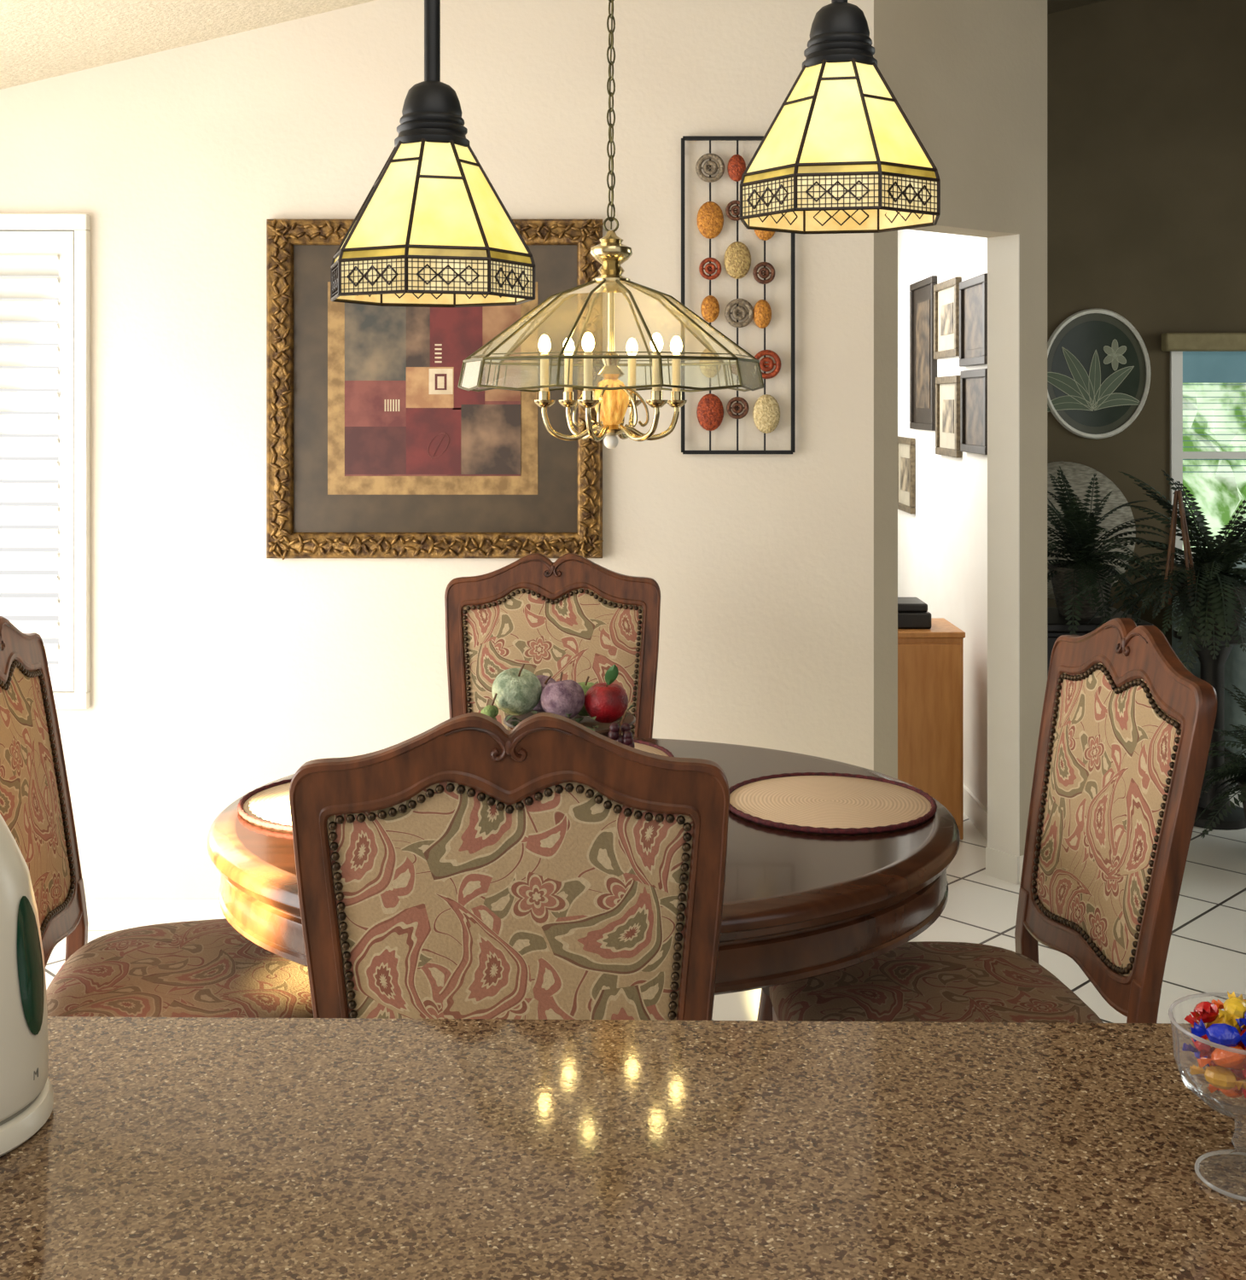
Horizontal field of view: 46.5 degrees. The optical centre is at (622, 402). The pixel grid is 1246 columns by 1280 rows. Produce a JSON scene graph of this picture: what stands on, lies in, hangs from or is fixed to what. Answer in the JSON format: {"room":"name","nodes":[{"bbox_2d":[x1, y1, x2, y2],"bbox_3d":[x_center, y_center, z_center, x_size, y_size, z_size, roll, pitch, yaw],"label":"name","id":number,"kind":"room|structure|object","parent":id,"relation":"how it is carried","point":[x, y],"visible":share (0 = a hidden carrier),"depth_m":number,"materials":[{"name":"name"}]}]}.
{"room":"dining room","nodes":[
{"label":"dining room","id":0,"kind":"room"},
{"bbox_2d":[0,0,873,899],"bbox_3d":[-0.850,0.008,4.125,3.100,2.925,0.150,0,0,0],"label":"wall","id":1,"kind":"structure","parent":0,"point":[220,668],"depth_m":4.05,"materials":[{"name":"paint"}]},
{"bbox_2d":[0,213,90,709],"bbox_3d":[-1.919,0.163,4.081,0.863,1.375,0.139,0,0,0],"label":"window shutter","id":2,"kind":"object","parent":1,"relation":"in","point":[32,244],"depth_m":4.03,"materials":[{"name":"white wood"}]},
{"bbox_2d":[86,899,225,930],"bbox_3d":[-0.850,1.427,4.043,3.100,0.085,0.014,0,0,0],"label":"baseboard","id":3,"kind":"structure","parent":1,"relation":"attached to","point":[103,915],"depth_m":4.04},
{"bbox_2d":[266,218,603,559],"bbox_3d":[-0.520,-0.037,4.027,0.936,0.945,0.044,0,0,0],"label":"framed painting","id":4,"kind":"object","parent":1,"relation":"attached to","point":[375,449],"visible":0.84,"depth_m":4.04,"materials":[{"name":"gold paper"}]},
{"bbox_2d":[344,302,520,476],"bbox_3d":[-0.530,-0.043,4.038,0.491,0.493,0.002,0,0,0],"label":"print","id":5,"kind":"object","parent":4,"relation":"attached to","point":[407,414],"depth_m":4.04,"materials":[{"name":"paper"}]},
{"bbox_2d":[680,135,795,453],"bbox_3d":[0.319,-0.299,4.032,0.316,0.883,0.036,0,0,0],"label":"wall sculpture","id":6,"kind":"object","parent":1,"relation":"attached to","point":[710,216],"visible":0.81,"depth_m":4.02,"materials":[{"name":"black metal"}]},
{"bbox_2d":[0,0,1105,89],"bbox_3d":[1.050,-1.578,3.250,7.100,1.770,8.500,0,0,0],"label":"ceiling","id":7,"kind":"structure","parent":0,"point":[40,39],"depth_m":3.84,"materials":[{"name":"white paint"}]},
{"bbox_2d":[330,0,535,307],"bbox_3d":[-0.171,-0.663,1.300,0.173,1.144,0.173,0,0,29],"label":"pendant lamp","id":8,"kind":"object","parent":7,"relation":"hanging from","point":[433,229],"visible":1,"depth_m":1.25,"materials":[{"name":"yellow glass"}]},
{"bbox_2d":[457,0,763,448],"bbox_3d":[-0.021,-0.592,2.550,0.513,1.346,0.539,0,0,18],"label":"chandelier","id":9,"kind":"object","parent":7,"relation":"hanging from","point":[611,398],"visible":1,"depth_m":2.53,"materials":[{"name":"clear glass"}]},
{"bbox_2d":[739,0,940,234],"bbox_3d":[0.194,-0.742,1.300,0.173,1.161,0.173,0,0,10],"label":"pendant lamp","id":10,"kind":"object","parent":7,"relation":"hanging from","point":[840,154],"visible":1,"depth_m":1.25,"materials":[{"name":"yellow glass"}]},
{"bbox_2d":[45,747,1245,1023],"bbox_3d":[1.050,1.500,3.250,7.100,0.060,8.500,0,0,0],"label":"floor","id":11,"kind":"structure","parent":0,"point":[1207,951],"depth_m":4.05,"materials":[{"name":"tile"}]},
{"bbox_2d":[0,616,313,1018],"bbox_3d":[-0.789,0.922,2.501,0.617,1.110,0.526,0,0,-8],"label":"dining chair","id":12,"kind":"object","parent":11,"relation":"on","point":[201,968],"visible":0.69,"depth_m":2.48,"materials":[{"name":"fabric"}]},
{"bbox_2d":[289,712,729,1020],"bbox_3d":[-0.135,0.922,2.007,0.526,1.110,0.617,0,0,0],"label":"dining chair","id":13,"kind":"object","parent":11,"relation":"on","point":[551,866],"visible":0.59,"depth_m":1.74,"materials":[{"name":"fabric"}]},
{"bbox_2d":[444,552,660,738],"bbox_3d":[-0.170,0.922,3.248,0.526,1.110,0.617,0,0,0],"label":"dining chair","id":14,"kind":"object","parent":11,"relation":"on","point":[578,618],"visible":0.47,"depth_m":3.49,"materials":[{"name":"brown wood"}]},
{"bbox_2d":[207,737,960,994],"bbox_3d":[-0.066,1.087,2.550,1.321,0.754,1.158,0,0,0],"label":"dining table","id":15,"kind":"object","parent":11,"relation":"on","point":[798,905],"visible":0.26,"depth_m":2.21,"materials":[{"name":"brown wood"}]},
{"bbox_2d":[237,779,292,831],"bbox_3d":[-0.490,0.704,2.570,0.374,0.011,0.374,0,0,0],"label":"placemat","id":16,"kind":"object","parent":15,"relation":"on","point":[268,806],"visible":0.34,"depth_m":2.53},
{"bbox_2d":[498,704,635,738],"bbox_3d":[-0.094,0.608,2.450,0.233,0.203,0.224,0,0,0],"label":"fruit bowl","id":17,"kind":"object","parent":15,"relation":"on","point":[511,721],"visible":0.16,"depth_m":2.46,"materials":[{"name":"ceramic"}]},
{"bbox_2d":[480,692,498,720],"bbox_3d":[-0.217,0.516,2.387,0.038,0.077,0.042,0,0,0],"label":"pear","id":18,"kind":"object","parent":17,"relation":"in","point":[491,710],"visible":0.24,"depth_m":2.37,"materials":[{"name":"green food"}]},
{"bbox_2d":[491,663,541,715],"bbox_3d":[-0.178,0.479,2.429,0.084,0.087,0.084,0,0,26],"label":"apple","id":19,"kind":"object","parent":17,"relation":"on","point":[519,690],"visible":0.99,"depth_m":2.40,"materials":[{"name":"green food"}]},
{"bbox_2d":[532,674,556,711],"bbox_3d":[-0.140,0.501,2.506,0.065,0.065,0.066,0,0,44],"label":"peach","id":20,"kind":"object","parent":17,"relation":"on","point":[544,680],"visible":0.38,"depth_m":2.50,"materials":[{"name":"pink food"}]},
{"bbox_2d":[540,672,584,718],"bbox_3d":[-0.100,0.488,2.410,0.074,0.078,0.074,0,0,32],"label":"plum","id":21,"kind":"object","parent":17,"relation":"in","point":[560,697],"visible":0.81,"depth_m":2.38,"materials":[{"name":"purple food"}]},
{"bbox_2d":[577,675,595,715],"bbox_3d":[-0.065,0.504,2.500,0.064,0.067,0.064,0,0,0],"label":"pear","id":22,"kind":"object","parent":17,"relation":"on","point":[585,685],"visible":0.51,"depth_m":2.48,"materials":[{"name":"green food"}]},
{"bbox_2d":[584,664,628,723],"bbox_3d":[-0.028,0.484,2.420,0.074,0.097,0.074,0,0,0],"label":"apple","id":23,"kind":"object","parent":17,"relation":"on","point":[608,701],"visible":0.98,"depth_m":2.40,"materials":[{"name":"red food"}]},
{"bbox_2d":[608,710,634,747],"bbox_3d":[-0.003,0.543,2.359,0.044,0.084,0.044,0,0,0],"label":"grape bunch","id":24,"kind":"object","parent":17,"relation":"in","point":[626,738],"visible":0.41,"depth_m":2.34,"materials":[{"name":"purple food"}]},
{"bbox_2d":[633,738,674,756],"bbox_3d":[-0.085,0.704,2.870,0.374,0.011,0.374,0,0,0],"label":"placemat","id":25,"kind":"object","parent":15,"relation":"on","point":[641,745],"visible":0.09,"depth_m":2.95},
{"bbox_2d":[729,772,936,834],"bbox_3d":[0.364,0.704,2.565,0.374,0.011,0.374,0,0,0],"label":"placemat","id":26,"kind":"object","parent":15,"relation":"on","point":[834,803],"visible":0.94,"depth_m":2.55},
{"bbox_2d":[897,617,965,839],"bbox_3d":[0.905,1.120,5.018,0.490,0.700,0.344,0,0,0],"label":"base cabinet","id":27,"kind":"object","parent":11,"relation":"on","point":[930,661],"visible":0.26,"depth_m":4.87,"materials":[{"name":"brown wood"}]},
{"bbox_2d":[897,597,930,628],"bbox_3d":[0.940,0.727,5.030,0.220,0.085,0.200,0,0,0],"label":"printer","id":28,"kind":"object","parent":27,"relation":"on","point":[912,612],"visible":0.52,"depth_m":4.93,"materials":[{"name":"black plastic"}]},
{"bbox_2d":[756,617,1216,1023],"bbox_3d":[0.569,0.922,2.398,0.617,1.110,0.526,0,0,-7],"label":"dining chair","id":29,"kind":"object","parent":11,"relation":"on","point":[1125,729],"visible":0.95,"depth_m":2.37,"materials":[{"name":"brown wood"}]},
{"bbox_2d":[1047,461,1135,599],"bbox_3d":[1.930,0.865,6.120,0.610,1.214,0.540,0,0,0],"label":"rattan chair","id":30,"kind":"object","parent":11,"relation":"on","point":[1079,476],"visible":0.13,"depth_m":6.30,"materials":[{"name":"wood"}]},
{"bbox_2d":[1047,607,1153,676],"bbox_3d":[1.700,1.145,5.600,0.540,0.650,0.440,0,0,0],"label":"base cabinet","id":31,"kind":"object","parent":11,"relation":"on","point":[1056,626],"visible":0.11,"depth_m":5.40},
{"bbox_2d":[1047,466,1175,634],"bbox_3d":[1.756,0.555,5.569,0.719,0.629,0.626,0,0,32],"label":"potted fern","id":32,"kind":"object","parent":31,"relation":"on","point":[1068,578],"visible":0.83,"depth_m":5.52,"materials":[{"name":"green plant"}]},
{"bbox_2d":[1047,562,1116,618],"bbox_3d":[1.770,0.725,5.600,0.252,0.190,0.252,0,0,0],"label":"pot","id":33,"kind":"object","parent":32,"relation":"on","point":[1060,573],"depth_m":5.52,"materials":[{"name":"grey ceramic"}]},
{"bbox_2d":[1171,553,1245,757],"bbox_3d":[2.860,1.040,5.910,1.020,0.860,0.740,0,0,0],"label":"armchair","id":34,"kind":"object","parent":11,"relation":"on","point":[1235,665],"visible":0.2,"depth_m":5.60,"materials":[{"name":"fabric"}]},
{"bbox_2d":[1173,626,1245,830],"bbox_3d":[2.080,1.137,5.120,0.260,0.665,0.260,0,0,0],"label":"pedestal","id":35,"kind":"object","parent":11,"relation":"on","point":[1212,672],"visible":0.47,"depth_m":5.08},
{"bbox_2d":[1070,469,1245,673],"bbox_3d":[2.079,0.599,5.158,0.855,0.715,0.819,0,0,-45],"label":"potted fern","id":36,"kind":"object","parent":35,"relation":"on","point":[1212,599],"visible":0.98,"depth_m":5.03,"materials":[{"name":"green plant"}]},
{"bbox_2d":[1176,579,1245,634],"bbox_3d":[2.080,0.720,5.120,0.252,0.170,0.252,0,0,0],"label":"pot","id":37,"kind":"object","parent":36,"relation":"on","point":[1242,582],"depth_m":5.03,"materials":[{"name":"ceramic"}]},
{"bbox_2d":[1193,685,1245,838],"bbox_3d":[2.143,1.174,4.655,0.641,0.591,0.749,0,0,0],"label":"potted fern","id":38,"kind":"object","parent":11,"relation":"on","point":[1234,769],"visible":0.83,"depth_m":4.70,"materials":[{"name":"green plant"}]},
{"bbox_2d":[1237,775,1245,820],"bbox_3d":[2.130,1.350,4.680,0.273,0.240,0.273,0,0,0],"label":"pot","id":39,"kind":"object","parent":38,"relation":"on","point":[1240,779],"depth_m":4.70,"materials":[{"name":"ceramic"}]},
{"bbox_3d":[0.150,1.035,0.725,3.300,0.870,0.850,0,0,0],"label":"cabinet","id":40,"kind":"object","parent":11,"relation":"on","visible":0},
{"bbox_2d":[0,1016,1245,1279],"bbox_3d":[0.150,0.579,0.747,3.500,0.038,1.194,0,0,0],"label":"countertop","id":41,"kind":"structure","parent":40,"relation":"on","point":[167,1148],"depth_m":1.08,"materials":[{"name":"stone"}]},
{"bbox_2d":[0,813,53,1156],"bbox_3d":[-0.543,0.425,1.127,0.199,0.267,0.174,0,0,37],"label":"electric kettle","id":42,"kind":"object","parent":41,"relation":"on","point":[26,1092],"visible":1,"depth_m":1.10,"materials":[{"name":"plastic"}]},
{"bbox_2d":[1168,992,1245,1201],"bbox_3d":[0.449,0.502,1.045,0.106,0.113,0.106,0,0,0],"label":"dish","id":43,"kind":"object","parent":41,"relation":"on","point":[1225,1108],"visible":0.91,"depth_m":1.05,"materials":[{"name":"clear glass"}]},
{"bbox_2d":[1181,1042,1210,1066],"bbox_3d":[0.429,0.479,1.064,0.042,0.025,0.019,0,0,-25],"label":"candy","id":44,"kind":"object","parent":43,"relation":"in","point":[1185,1047],"visible":0.36,"depth_m":1.06,"materials":[{"name":"blue plastic"}]},
{"bbox_2d":[1184,1013,1217,1066],"bbox_3d":[0.422,0.463,1.054,0.018,0.024,0.043,0,0,4],"label":"candy","id":45,"kind":"object","parent":43,"relation":"in","point":[1205,1050],"visible":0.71,"depth_m":1.04,"materials":[{"name":"red plastic"}]},
{"bbox_2d":[1190,1000,1218,1023],"bbox_3d":[0.426,0.446,1.062,0.018,0.024,0.043,0,0,25],"label":"candy","id":46,"kind":"object","parent":43,"relation":"in","point":[1207,1011],"visible":0.98,"depth_m":1.05,"materials":[{"name":"red plastic"}]},
{"bbox_2d":[1190,1015,1220,1028],"bbox_3d":[0.442,0.461,1.073,0.044,0.015,0.019,0,0,-6],"label":"candy","id":47,"kind":"object","parent":43,"relation":"in","point":[1207,1025],"visible":0.12,"depth_m":1.07,"materials":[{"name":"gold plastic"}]},
{"bbox_2d":[1190,1064,1245,1090],"bbox_3d":[0.425,0.480,1.033,0.019,0.015,0.044,0,0,-35],"label":"candy","id":48,"kind":"object","parent":43,"relation":"in","point":[1218,1076],"visible":0.99,"depth_m":1.03,"materials":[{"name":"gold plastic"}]},
{"bbox_2d":[1190,1018,1245,1047],"bbox_3d":[0.425,0.449,1.028,0.044,0.016,0.018,0,0,35],"label":"candy","id":49,"kind":"object","parent":43,"relation":"in","point":[1224,1034],"visible":0.99,"depth_m":1.02,"materials":[{"name":"blue plastic"}]},
{"bbox_2d":[1197,1045,1245,1067],"bbox_3d":[0.428,0.461,1.026,0.042,0.025,0.019,0,0,31],"label":"candy","id":50,"kind":"object","parent":43,"relation":"in","point":[1220,1057],"visible":0.98,"depth_m":1.02,"materials":[{"name":"orange plastic"}]},
{"bbox_2d":[1237,1028,1245,1049],"bbox_3d":[0.451,0.452,1.032,0.044,0.015,0.019,0,0,-19],"label":"candy","id":51,"kind":"object","parent":50,"relation":"on","point":[1242,1032],"visible":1,"depth_m":1.03,"materials":[{"name":"red plastic"}]},
{"bbox_2d":[1206,1017,1240,1048],"bbox_3d":[0.437,0.453,1.050,0.018,0.021,0.044,0,0,41],"label":"candy","id":52,"kind":"object","parent":43,"relation":"in","point":[1222,1020],"visible":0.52,"depth_m":1.04,"materials":[{"name":"yellow plastic"}]},
{"bbox_2d":[1218,991,1245,1028],"bbox_3d":[0.445,0.439,1.051,0.019,0.015,0.044,0,0,32],"label":"candy","id":53,"kind":"object","parent":52,"relation":"on","point":[1234,1007],"visible":0.98,"depth_m":1.04,"materials":[{"name":"yellow plastic"}]},
{"bbox_2d":[1207,1075,1243,1098],"bbox_3d":[0.436,0.490,1.040,0.018,0.024,0.043,0,0,-12],"label":"candy","id":54,"kind":"object","parent":43,"relation":"in","point":[1234,1092],"visible":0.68,"depth_m":1.03,"materials":[{"name":"orange plastic"}]},
{"bbox_2d":[1206,1053,1245,1070],"bbox_3d":[0.440,0.470,1.039,0.043,0.020,0.019,0,0,40],"label":"candy","id":55,"kind":"object","parent":43,"relation":"in","point":[1240,1067],"visible":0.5,"depth_m":1.03,"materials":[{"name":"red plastic"}]},
{"bbox_2d":[1211,999,1245,1010],"bbox_3d":[0.459,0.449,1.072,0.044,0.015,0.019,0,0,19],"label":"candy","id":56,"kind":"object","parent":43,"relation":"in","point":[1219,1004],"visible":0.26,"depth_m":1.07,"materials":[{"name":"orange plastic"}]},
{"bbox_2d":[1216,1069,1245,1091],"bbox_3d":[0.451,0.491,1.059,0.044,0.021,0.018,0,0,-10],"label":"candy","id":57,"kind":"object","parent":43,"relation":"in","point":[1238,1073],"visible":0.15,"depth_m":1.05,"materials":[{"name":"red plastic"}]},
{"bbox_2d":[1235,1012,1245,1026],"bbox_3d":[0.453,0.440,1.039,0.018,0.020,0.044,0,0,39],"label":"candy","id":58,"kind":"object","parent":43,"relation":"in","point":[1241,1021],"visible":1,"depth_m":1.03,"materials":[{"name":"blue plastic"}]},
{"bbox_2d":[1241,1088,1245,1098],"bbox_3d":[0.454,0.478,1.018,0.044,0.018,0.019,0,0,-26],"label":"candy","id":59,"kind":"object","parent":43,"relation":"in","point":[1243,1090],"visible":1,"depth_m":1.01,"materials":[{"name":"plastic"}]},
{"bbox_2d":[1241,1064,1245,1078],"bbox_3d":[0.455,0.464,1.016,0.042,0.024,0.019,0,0,-1],"label":"candy","id":60,"kind":"object","parent":43,"relation":"in","point":[1244,1065],"visible":1,"depth_m":1.02,"materials":[{"name":"plastic"}]},
{"bbox_2d":[897,229,987,809],"bbox_3d":[1.282,-0.067,6.000,0.095,3.074,2.800,0,0,0],"label":"wall","id":61,"kind":"structure","parent":0,"point":[942,547],"depth_m":5.49,"materials":[{"name":"paint"}]},
{"bbox_2d":[897,436,915,514],"bbox_3d":[1.224,0.310,6.300,0.021,0.320,0.360,0,0,0],"label":"picture frame","id":62,"kind":"object","parent":61,"relation":"attached to","point":[906,447],"visible":0.75,"depth_m":6.25,"materials":[{"name":"grey wood"}]},
{"bbox_2d":[900,456,908,492],"bbox_3d":[1.224,0.310,6.300,0.002,0.144,0.184,0,0,0],"label":"print","id":63,"kind":"object","parent":62,"relation":"attached to","point":[904,460],"depth_m":6.30},
{"bbox_2d":[909,275,936,430],"bbox_3d":[1.224,-0.195,5.920,0.021,0.610,0.440,0,0,0],"label":"picture frame","id":64,"kind":"object","parent":61,"relation":"attached to","point":[922,364],"visible":0.93,"depth_m":5.93,"materials":[{"name":"black wood"}]},
{"bbox_2d":[915,299,930,408],"bbox_3d":[1.224,-0.195,5.920,0.002,0.434,0.264,0,0,0],"label":"print","id":65,"kind":"object","parent":64,"relation":"attached to","point":[922,306],"depth_m":5.91},
{"bbox_2d":[933,276,960,359],"bbox_3d":[1.224,-0.315,5.480,0.021,0.290,0.380,0,0,0],"label":"picture frame","id":66,"kind":"object","parent":61,"relation":"attached to","point":[946,293],"visible":0.88,"depth_m":5.48,"materials":[{"name":"grey wood"}]},
{"bbox_2d":[940,302,953,335],"bbox_3d":[1.224,-0.315,5.480,0.002,0.114,0.204,0,0,0],"label":"print","id":67,"kind":"object","parent":66,"relation":"attached to","point":[946,308],"depth_m":5.48},
{"bbox_2d":[935,375,961,457],"bbox_3d":[1.224,0.050,5.460,0.021,0.300,0.360,0,0,0],"label":"picture frame","id":68,"kind":"object","parent":61,"relation":"attached to","point":[947,388],"visible":0.86,"depth_m":5.46,"materials":[{"name":"grey wood"}]},
{"bbox_2d":[942,399,954,433],"bbox_3d":[1.224,0.050,5.460,0.002,0.124,0.184,0,0,0],"label":"print","id":69,"kind":"object","parent":68,"relation":"attached to","point":[947,404],"depth_m":5.46},
{"bbox_2d":[959,273,987,366],"bbox_3d":[1.224,-0.282,5.055,0.021,0.305,0.370,0,0,0],"label":"picture frame","id":70,"kind":"object","parent":61,"relation":"attached to","point":[973,292],"visible":0.8,"depth_m":5.05,"materials":[{"name":"black wood"}]},
{"bbox_2d":[965,291,982,349],"bbox_3d":[1.224,-0.282,5.055,0.002,0.189,0.254,0,0,0],"label":"print","id":71,"kind":"object","parent":70,"relation":"attached to","point":[973,299],"depth_m":5.06},
{"bbox_2d":[960,368,987,454],"bbox_3d":[1.224,0.030,5.040,0.021,0.290,0.360,0,0,0],"label":"picture frame","id":72,"kind":"object","parent":61,"relation":"attached to","point":[973,382],"visible":0.75,"depth_m":5.05,"materials":[{"name":"black wood"}]},
{"bbox_2d":[966,385,983,436],"bbox_3d":[1.224,0.030,5.040,0.002,0.174,0.244,0,0,0],"label":"print","id":73,"kind":"object","parent":72,"relation":"attached to","point":[974,393],"depth_m":5.04},
{"bbox_2d":[963,783,987,840],"bbox_3d":[1.228,1.425,6.010,0.013,0.090,2.780,0,0,0],"label":"baseboard","id":74,"kind":"structure","parent":61,"relation":"attached to","point":[975,811],"depth_m":5.04,"materials":[{"name":"white wood"}]},
{"bbox_2d":[873,0,1047,855],"bbox_3d":[0.974,-0.066,4.330,0.774,3.072,0.120,0,0,-37],"label":"wall","id":75,"kind":"structure","parent":0,"point":[969,77],"depth_m":4.31,"materials":[{"name":"paint"}]},
{"bbox_2d":[987,233,1019,855],"bbox_3d":[1.174,0.435,4.479,0.004,1.900,0.120,0,0,-37],"label":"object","id":76,"kind":"structure","parent":75,"relation":"attached to","point":[1003,252],"depth_m":4.48,"materials":[{"name":"paint"}]},
{"bbox_2d":[985,846,1023,884],"bbox_3d":[1.229,1.427,4.476,0.197,0.085,0.106,0,0,0],"label":"baseboard","id":77,"kind":"structure","parent":75,"relation":"attached to","point":[999,864],"depth_m":4.46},
{"bbox_2d":[1047,0,1245,646],"bbox_3d":[2.920,-0.445,6.560,3.160,3.829,0.120,0,0,0],"label":"wall","id":78,"kind":"structure","parent":0,"point":[1146,99],"depth_m":6.50,"materials":[{"name":"paint"}]},
{"bbox_2d":[1047,308,1150,438],"bbox_3d":[2.100,-0.130,6.486,0.513,0.583,0.028,0,0,0],"label":"wall picture","id":79,"kind":"object","parent":78,"relation":"attached to","point":[1098,365],"visible":0.95,"depth_m":6.49,"materials":[{"name":"silver metal"}]},
{"bbox_2d":[1047,338,1140,412],"bbox_3d":[2.084,-0.116,6.486,0.480,0.337,0.005,0,0,0],"label":"flower","id":80,"kind":"object","parent":79,"relation":"on","point":[1084,375],"depth_m":6.49,"materials":[{"name":"green glass"}]},
{"bbox_2d":[1161,332,1245,564],"bbox_3d":[3.030,0.205,6.485,1.260,1.030,0.150,0,0,0],"label":"window","id":81,"kind":"structure","parent":78,"relation":"in","point":[1195,357],"depth_m":6.48,"materials":[{"name":"wood"}]},
{"bbox_2d":[1182,351,1245,472],"bbox_3d":[3.025,0.041,6.515,1.050,0.542,0.030,0,0,0],"label":"blind","id":82,"kind":"object","parent":81,"relation":"attached to","point":[1198,367],"depth_m":6.51,"materials":[{"name":"white plastic"}]},
{"label":"outside","id":83,"kind":"structure","parent":0,"visible":0},
{"bbox_2d":[1182,383,1245,550],"bbox_3d":[3.900,0.170,8.599,4.800,2.600,0.595,0,0,0],"label":"window","id":84,"kind":"structure","parent":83,"point":[1218,495],"depth_m":8.56,"materials":[{"name":"green glass"}]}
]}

